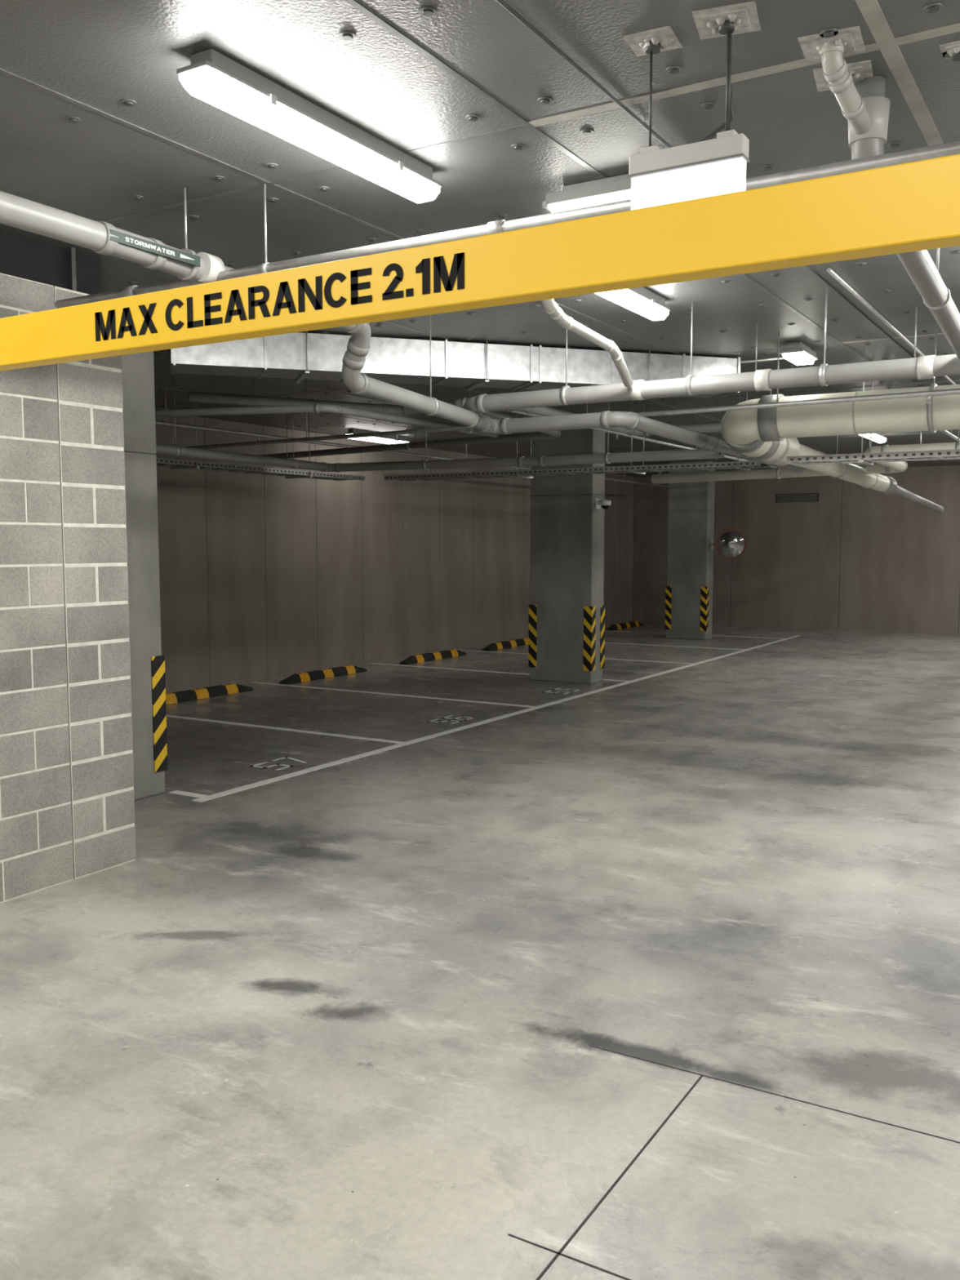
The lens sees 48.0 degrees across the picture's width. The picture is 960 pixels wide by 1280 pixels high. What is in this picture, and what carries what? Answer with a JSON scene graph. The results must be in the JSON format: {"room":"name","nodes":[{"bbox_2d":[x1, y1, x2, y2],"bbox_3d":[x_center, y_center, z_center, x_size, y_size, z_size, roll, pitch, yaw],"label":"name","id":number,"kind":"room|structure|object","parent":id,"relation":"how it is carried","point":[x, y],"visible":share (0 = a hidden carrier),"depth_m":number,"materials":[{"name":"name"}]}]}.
{"room":"parking garage","nodes":[
{"label":"parking garage","id":0,"kind":"room"},
{"bbox_2d":[0,272,136,902],"bbox_3d":[-4.240,0.054,1.935,0.191,2.950,8.929,3,6,31],"label":"wall","id":1,"kind":"structure","parent":0,"point":[67,798],"depth_m":5.35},
{"bbox_2d":[0,230,102,294],"bbox_3d":[-4.261,-1.523,1.780,0.130,0.220,8.880,3,6,31],"label":"steel beam","id":2,"kind":"structure","parent":1,"relation":"attached to","point":[20,256],"depth_m":5.29,"materials":[{"name":"metal"}]},
{"bbox_2d":[155,416,634,693],"bbox_3d":[-3.679,-0.956,12.090,0.200,3.170,27.000,3,6,31],"label":"wall","id":3,"kind":"structure","parent":0,"point":[261,576],"depth_m":14.73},
{"bbox_2d":[0,622,959,1279],"bbox_3d":[2.535,1.077,8.522,14.700,0.250,27.400,3,6,31],"label":"floor","id":4,"kind":"structure","parent":0,"point":[340,1021],"depth_m":4.13,"materials":[{"name":"concrete"}]},
{"bbox_2d":[121,351,164,799],"bbox_3d":[-2.612,-0.530,7.285,0.802,3.170,0.432,3,6,31],"label":"concrete column","id":5,"kind":"structure","parent":4,"relation":"on","point":[137,369],"depth_m":7.14,"materials":[{"name":"grey concrete"}]},
{"bbox_2d":[151,655,167,772],"bbox_3d":[-2.218,0.499,7.339,0.112,0.790,0.112,3,6,31],"label":"guard","id":6,"kind":"object","parent":5,"relation":"attached to","point":[157,663],"visible":0.91,"depth_m":7.30,"materials":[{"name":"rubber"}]},
{"bbox_2d":[165,683,253,704],"bbox_3d":[-3.122,0.592,11.950,0.150,0.104,1.600,3,6,31],"label":"wheel stop","id":7,"kind":"object","parent":4,"relation":"on","point":[226,689],"visible":0.8,"depth_m":11.96,"materials":[{"name":"black rubber"}]},
{"bbox_2d":[248,756,306,770],"bbox_3d":[-1.537,0.960,8.394,0.303,0.001,0.439,3,6,31],"label":"bay number","id":8,"kind":"object","parent":4,"relation":"on","point":[289,757],"visible":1,"depth_m":8.34,"materials":[{"name":"paint"}]},
{"bbox_2d":[278,665,367,684],"bbox_3d":[-1.989,0.426,13.828,0.150,0.104,1.600,3,6,31],"label":"wheel stop","id":9,"kind":"object","parent":4,"relation":"on","point":[348,669],"visible":1,"depth_m":13.70,"materials":[{"name":"black rubber"}]},
{"bbox_2d":[399,648,466,664],"bbox_3d":[-0.676,0.233,16.005,0.150,0.104,1.600,3,6,31],"label":"wheel stop","id":10,"kind":"object","parent":4,"relation":"on","point":[420,658],"visible":1,"depth_m":15.86,"materials":[{"name":"black rubber"}]},
{"bbox_2d":[427,715,475,724],"bbox_3d":[-0.276,0.774,10.483,0.294,0.001,0.434,3,6,31],"label":"bay number","id":11,"kind":"object","parent":4,"relation":"on","point":[456,722],"visible":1,"depth_m":10.48,"materials":[{"name":"paint"}]},
{"bbox_2d":[166,630,798,802],"bbox_3d":[0.338,0.404,14.683,4.050,0.002,15.240,3,6,31],"label":"parking line markings","id":12,"kind":"object","parent":4,"relation":"on","point":[202,797],"visible":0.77,"depth_m":10.44,"materials":[{"name":"paint"}]},
{"bbox_2d":[482,638,528,650],"bbox_3d":[0.509,0.059,17.969,0.150,0.104,1.600,3,6,31],"label":"wheel stop","id":13,"kind":"object","parent":4,"relation":"on","point":[522,642],"visible":0.93,"depth_m":17.76,"materials":[{"name":"black rubber"}]},
{"bbox_2d":[544,688,580,693],"bbox_3d":[0.960,0.593,12.533,0.294,0.001,0.434,3,6,31],"label":"bay number","id":14,"kind":"object","parent":4,"relation":"on","point":[557,688],"visible":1,"depth_m":12.53,"materials":[{"name":"paint"}]},
{"bbox_2d":[529,428,604,684],"bbox_3d":[1.083,-1.072,13.400,0.852,3.170,0.362,3,6,31],"label":"concrete column","id":15,"kind":"structure","parent":4,"relation":"on","point":[567,527],"depth_m":13.24,"materials":[{"name":"grey concrete"}]},
{"bbox_2d":[528,604,537,667],"bbox_3d":[0.686,-0.053,13.570,0.112,0.790,0.112,3,6,31],"label":"guard","id":16,"kind":"object","parent":15,"relation":"attached to","point":[532,608],"visible":1,"depth_m":13.52,"materials":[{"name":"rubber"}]},
{"bbox_2d":[582,606,595,671],"bbox_3d":[1.339,-0.019,13.179,0.112,0.790,0.112,3,6,31],"label":"guard","id":17,"kind":"object","parent":15,"relation":"attached to","point":[589,612],"visible":1,"depth_m":13.14,"materials":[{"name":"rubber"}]},
{"bbox_2d":[600,604,604,669],"bbox_3d":[1.480,-0.039,13.412,0.112,0.790,0.112,3,6,31],"label":"guard","id":18,"kind":"object","parent":15,"relation":"attached to","point":[602,607],"visible":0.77,"depth_m":13.37,"materials":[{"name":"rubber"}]},
{"bbox_2d":[595,498,611,509],"bbox_3d":[1.500,-1.645,13.040,0.178,0.125,0.139,3,6,31],"label":"security camera","id":19,"kind":"object","parent":15,"relation":"attached to","point":[605,504],"visible":1,"depth_m":13.00,"materials":[{"name":"white plastic"}]},
{"bbox_2d":[605,621,644,630],"bbox_3d":[2.981,-0.304,22.067,0.150,0.104,1.600,3,6,31],"label":"wheel stop","id":20,"kind":"object","parent":4,"relation":"on","point":[633,624],"visible":1,"depth_m":21.90,"materials":[{"name":"black rubber"}]},
{"bbox_2d":[666,460,715,639],"bbox_3d":[3.796,-1.608,19.445,0.752,3.170,0.362,3,6,31],"label":"concrete column","id":21,"kind":"structure","parent":4,"relation":"on","point":[691,505],"depth_m":19.30,"materials":[{"name":"grey concrete"}]},
{"bbox_2d":[665,586,671,629],"bbox_3d":[3.443,-0.587,19.590,0.112,0.790,0.112,3,6,31],"label":"guard","id":22,"kind":"object","parent":21,"relation":"attached to","point":[668,588],"visible":1,"depth_m":19.54,"materials":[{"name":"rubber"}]},
{"bbox_2d":[700,586,708,631],"bbox_3d":[4.010,-0.557,19.250,0.112,0.790,0.112,3,6,31],"label":"guard","id":23,"kind":"object","parent":21,"relation":"attached to","point":[704,590],"visible":1,"depth_m":19.21,"materials":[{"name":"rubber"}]},
{"bbox_2d":[709,529,746,559],"bbox_3d":[4.239,-1.675,18.881,0.375,0.511,0.832,-3,6,-32],"label":"convex mirror","id":24,"kind":"object","parent":21,"relation":"attached to","point":[731,544],"visible":1,"depth_m":18.65,"materials":[{"name":"grey plastic"}]},
{"bbox_2d":[507,1044,959,1279],"bbox_3d":[1.772,1.724,-0.200,6.400,0.001,5.223,3,6,31],"label":"joint","id":25,"kind":"object","parent":4,"relation":"on","point":[623,1173],"visible":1,"depth_m":3.03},
{"bbox_2d":[0,0,959,476],"bbox_3d":[2.535,-2.330,8.220,14.700,0.250,27.400,3,6,31],"label":"ceiling","id":26,"kind":"structure","parent":0,"point":[96,54],"depth_m":3.86,"materials":[{"name":"concrete"}]},
{"bbox_2d":[156,395,365,480],"bbox_3d":[-3.252,-1.994,9.983,0.360,0.729,6.800,3,6,31],"label":"cable tray","id":27,"kind":"object","parent":26,"relation":"hanging from","point":[175,464],"visible":0.62,"depth_m":11.28,"materials":[{"name":"metal"}]},
{"bbox_2d":[176,48,441,203],"bbox_3d":[-0.529,-1.746,3.737,0.136,0.122,1.270,3,6,31],"label":"light","id":28,"kind":"object","parent":26,"relation":"attached to","point":[211,77],"visible":1,"depth_m":3.56,"materials":[{"name":"white plastic"}]},
{"bbox_2d":[155,391,498,437],"bbox_3d":[-2.254,-1.992,8.657,5.142,0.499,1.545,-1,5,-9],"label":"drain pipe","id":29,"kind":"object","parent":26,"relation":"hanging from","point":[317,408],"visible":0.68,"depth_m":8.30,"materials":[{"name":"grey plastic"}]},
{"bbox_2d":[345,428,408,444],"bbox_3d":[-1.346,-2.680,14.277,0.136,0.122,1.270,3,6,31],"label":"light","id":30,"kind":"object","parent":26,"relation":"attached to","point":[389,439],"visible":0.66,"depth_m":14.23,"materials":[{"name":"white plastic"}]},
{"bbox_2d":[0,187,804,472],"bbox_3d":[-1.290,-1.513,4.509,1.132,0.720,16.401,3,6,31],"label":"pipe","id":31,"kind":"object","parent":26,"relation":"hanging from","point":[100,237],"visible":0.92,"depth_m":5.69,"materials":[{"name":"grey plastic"}]},
{"bbox_2d":[155,382,668,488],"bbox_3d":[-0.179,-2.524,14.290,0.044,0.433,17.400,3,6,31],"label":"pipe","id":32,"kind":"object","parent":26,"relation":"hanging from","point":[157,422],"visible":0.47,"depth_m":11.51,"materials":[{"name":"metal"}]},
{"bbox_2d":[155,379,724,472],"bbox_3d":[-0.595,-1.922,9.119,4.351,0.719,3.451,3,6,31],"label":"drain pipe","id":33,"kind":"object","parent":26,"relation":"hanging from","point":[162,449],"visible":0.92,"depth_m":10.37,"materials":[{"name":"grey plastic"}]},
{"bbox_2d":[168,330,740,399],"bbox_3d":[-0.069,-2.037,8.005,4.300,0.294,0.480,-2,5,-18],"label":"air duct","id":34,"kind":"object","parent":26,"relation":"hanging from","point":[300,356],"visible":0.69,"depth_m":7.76,"materials":[{"name":"metal"}]},
{"bbox_2d":[187,391,747,435],"bbox_3d":[1.635,-2.051,9.158,7.773,0.468,2.016,0,5,4],"label":"drain pipe","id":35,"kind":"object","parent":26,"relation":"hanging from","point":[197,397],"visible":0.43,"depth_m":8.84,"materials":[{"name":"grey plastic"}]},
{"bbox_2d":[0,0,959,476],"bbox_3d":[2.535,-2.204,8.231,14.280,0.003,26.980,3,6,31],"label":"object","id":36,"kind":"structure","parent":26,"relation":"attached to","point":[871,11],"depth_m":3.66,"materials":[{"name":"grey metal"}]},
{"bbox_2d":[0,154,959,371],"bbox_3d":[0.216,-1.083,1.629,5.206,1.069,0.051,3,6,31],"label":"bar","id":37,"kind":"object","parent":26,"relation":"hanging from","point":[914,206],"visible":1,"depth_m":1.72,"materials":[{"name":"yellow paint"}]},
{"bbox_2d":[54,140,959,308],"bbox_3d":[1.991,-1.530,2.704,9.300,0.367,0.056,3,6,31],"label":"pipe","id":38,"kind":"object","parent":26,"relation":"hanging from","point":[950,148],"visible":0.77,"depth_m":3.84,"materials":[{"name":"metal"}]},
{"bbox_2d":[64,2,959,442],"bbox_3d":[0.365,-2.080,6.868,11.302,0.009,13.432,3,6,31],"label":"bolts","id":39,"kind":"object","parent":26,"relation":"attached to","point":[427,11],"depth_m":4.18,"materials":[{"name":"grey metal"}]},
{"bbox_2d":[186,331,959,448],"bbox_3d":[2.071,-1.844,7.488,14.100,0.586,0.042,3,6,31],"label":"pipe","id":40,"kind":"object","parent":26,"relation":"hanging from","point":[953,391],"visible":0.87,"depth_m":7.77,"materials":[{"name":"metal"}]},
{"bbox_2d":[384,392,769,481],"bbox_3d":[0.874,-2.146,11.698,4.500,0.729,0.360,3,6,31],"label":"cable tray","id":41,"kind":"object","parent":26,"relation":"hanging from","point":[743,465],"visible":0.98,"depth_m":11.51,"materials":[{"name":"metal"}]},
{"bbox_2d":[542,173,631,213],"bbox_3d":[0.492,-1.808,4.404,0.444,0.114,0.176,3,6,31],"label":"light","id":42,"kind":"object","parent":26,"relation":"attached to","point":[614,188],"visible":0.41,"depth_m":4.35,"materials":[{"name":"grey plastic"}]},
{"bbox_2d":[257,306,917,458],"bbox_3d":[2.154,-1.909,7.631,14.016,0.483,2.110,5,7,43],"label":"drain pipe","id":43,"kind":"object","parent":26,"relation":"hanging from","point":[460,402],"visible":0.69,"depth_m":11.07,"materials":[{"name":"grey plastic"}]},
{"bbox_2d":[542,298,633,386],"bbox_3d":[0.630,-1.764,6.069,0.076,0.496,1.392,2,6,26],"label":"pipe","id":44,"kind":"object","parent":26,"relation":"attached to","point":[556,313],"visible":0.81,"depth_m":6.00,"materials":[{"name":"white plastic"}]},
{"bbox_2d":[595,287,670,320],"bbox_3d":[0.767,-1.944,5.982,0.136,0.122,1.270,3,6,31],"label":"light","id":45,"kind":"object","parent":26,"relation":"attached to","point":[642,301],"visible":0.54,"depth_m":6.17,"materials":[{"name":"white plastic"}]},
{"bbox_2d":[510,403,777,468],"bbox_3d":[2.650,-2.450,13.176,0.044,0.383,10.400,3,6,31],"label":"pipe","id":46,"kind":"object","parent":26,"relation":"hanging from","point":[617,433],"visible":0.38,"depth_m":11.77,"materials":[{"name":"metal"}]},
{"bbox_2d":[627,22,750,210],"bbox_3d":[0.610,-1.482,3.134,0.349,0.539,0.088,3,6,31],"label":"sign box","id":47,"kind":"object","parent":26,"relation":"hanging from","point":[707,167],"visible":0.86,"depth_m":3.10,"materials":[{"name":"white plastic"}]},
{"bbox_2d":[463,285,959,433],"bbox_3d":[3.723,-1.607,5.301,9.003,0.671,0.416,3,6,31],"label":"drain pipe","id":48,"kind":"object","parent":26,"relation":"hanging from","point":[930,366],"visible":0.91,"depth_m":6.44,"materials":[{"name":"grey plastic"}]},
{"bbox_2d":[496,0,955,384],"bbox_3d":[0.034,-1.874,4.791,2.172,0.048,16.500,3,6,31],"label":"conduit","id":49,"kind":"object","parent":26,"relation":"attached to","point":[513,12],"depth_m":5.72,"materials":[{"name":"grey metal"}]},
{"bbox_2d":[622,0,959,91],"bbox_3d":[0.957,-1.743,3.190,0.892,0.030,0.737,3,6,31],"label":"mounting plate","id":50,"kind":"object","parent":26,"relation":"attached to","point":[715,22],"depth_m":3.13,"materials":[{"name":"silver metal"}]},
{"bbox_2d":[779,342,817,365],"bbox_3d":[2.363,-2.126,7.990,0.176,0.114,0.444,3,6,31],"label":"light","id":51,"kind":"object","parent":26,"relation":"attached to","point":[798,353],"visible":0.89,"depth_m":7.86,"materials":[{"name":"grey plastic"}]},
{"bbox_2d":[651,429,959,484],"bbox_3d":[5.592,-1.983,9.742,1.906,0.708,10.304,-5,7,-44],"label":"drain pipe","id":52,"kind":"object","parent":26,"relation":"hanging from","point":[898,466],"visible":0.7,"depth_m":12.63,"materials":[{"name":"white plastic"}]},
{"bbox_2d":[720,328,959,513],"bbox_3d":[7.679,-1.929,10.641,7.730,0.973,10.632,3,6,31],"label":"insulated pipe","id":53,"kind":"object","parent":26,"relation":"hanging from","point":[763,435],"visible":0.88,"depth_m":7.75,"materials":[{"name":"grey plastic"}]},
{"bbox_2d":[858,433,886,443],"bbox_3d":[5.034,-2.640,13.829,0.136,0.122,1.270,3,6,31],"label":"light","id":54,"kind":"object","parent":26,"relation":"attached to","point":[877,437],"visible":0.51,"depth_m":13.93,"materials":[{"name":"white plastic"}]},
{"bbox_2d":[786,348,959,465],"bbox_3d":[5.557,-1.647,6.750,7.150,0.849,0.360,3,6,31],"label":"cable tray","id":55,"kind":"object","parent":26,"relation":"hanging from","point":[868,459],"visible":0.98,"depth_m":8.21,"materials":[{"name":"metal"}]},
{"bbox_2d":[819,41,959,359],"bbox_3d":[1.829,-1.608,4.441,0.140,0.519,3.017,3,6,31],"label":"pipe","id":56,"kind":"object","parent":26,"relation":"attached to","point":[865,107],"visible":0.68,"depth_m":3.41,"materials":[{"name":"grey plastic"}]},
{"bbox_2d":[939,429,959,441],"bbox_3d":[6.328,-2.452,13.475,0.044,0.433,10.100,3,6,31],"label":"light","id":57,"kind":"object","parent":26,"relation":"hanging from","point":[950,434],"visible":0.18,"depth_m":10.79,"materials":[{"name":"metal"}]},
{"bbox_2d":[632,465,959,635],"bbox_3d":[9.539,-1.656,19.983,14.700,3.170,0.200,3,6,31],"label":"wall","id":58,"kind":"structure","parent":0,"point":[857,557],"depth_m":21.44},
{"bbox_2d":[775,493,818,502],"bbox_3d":[6.373,-2.858,21.651,0.850,0.170,0.029,3,6,31],"label":"air vent","id":59,"kind":"object","parent":58,"relation":"in","point":[800,497],"visible":1,"depth_m":21.63,"materials":[{"name":"metal"}]}
]}

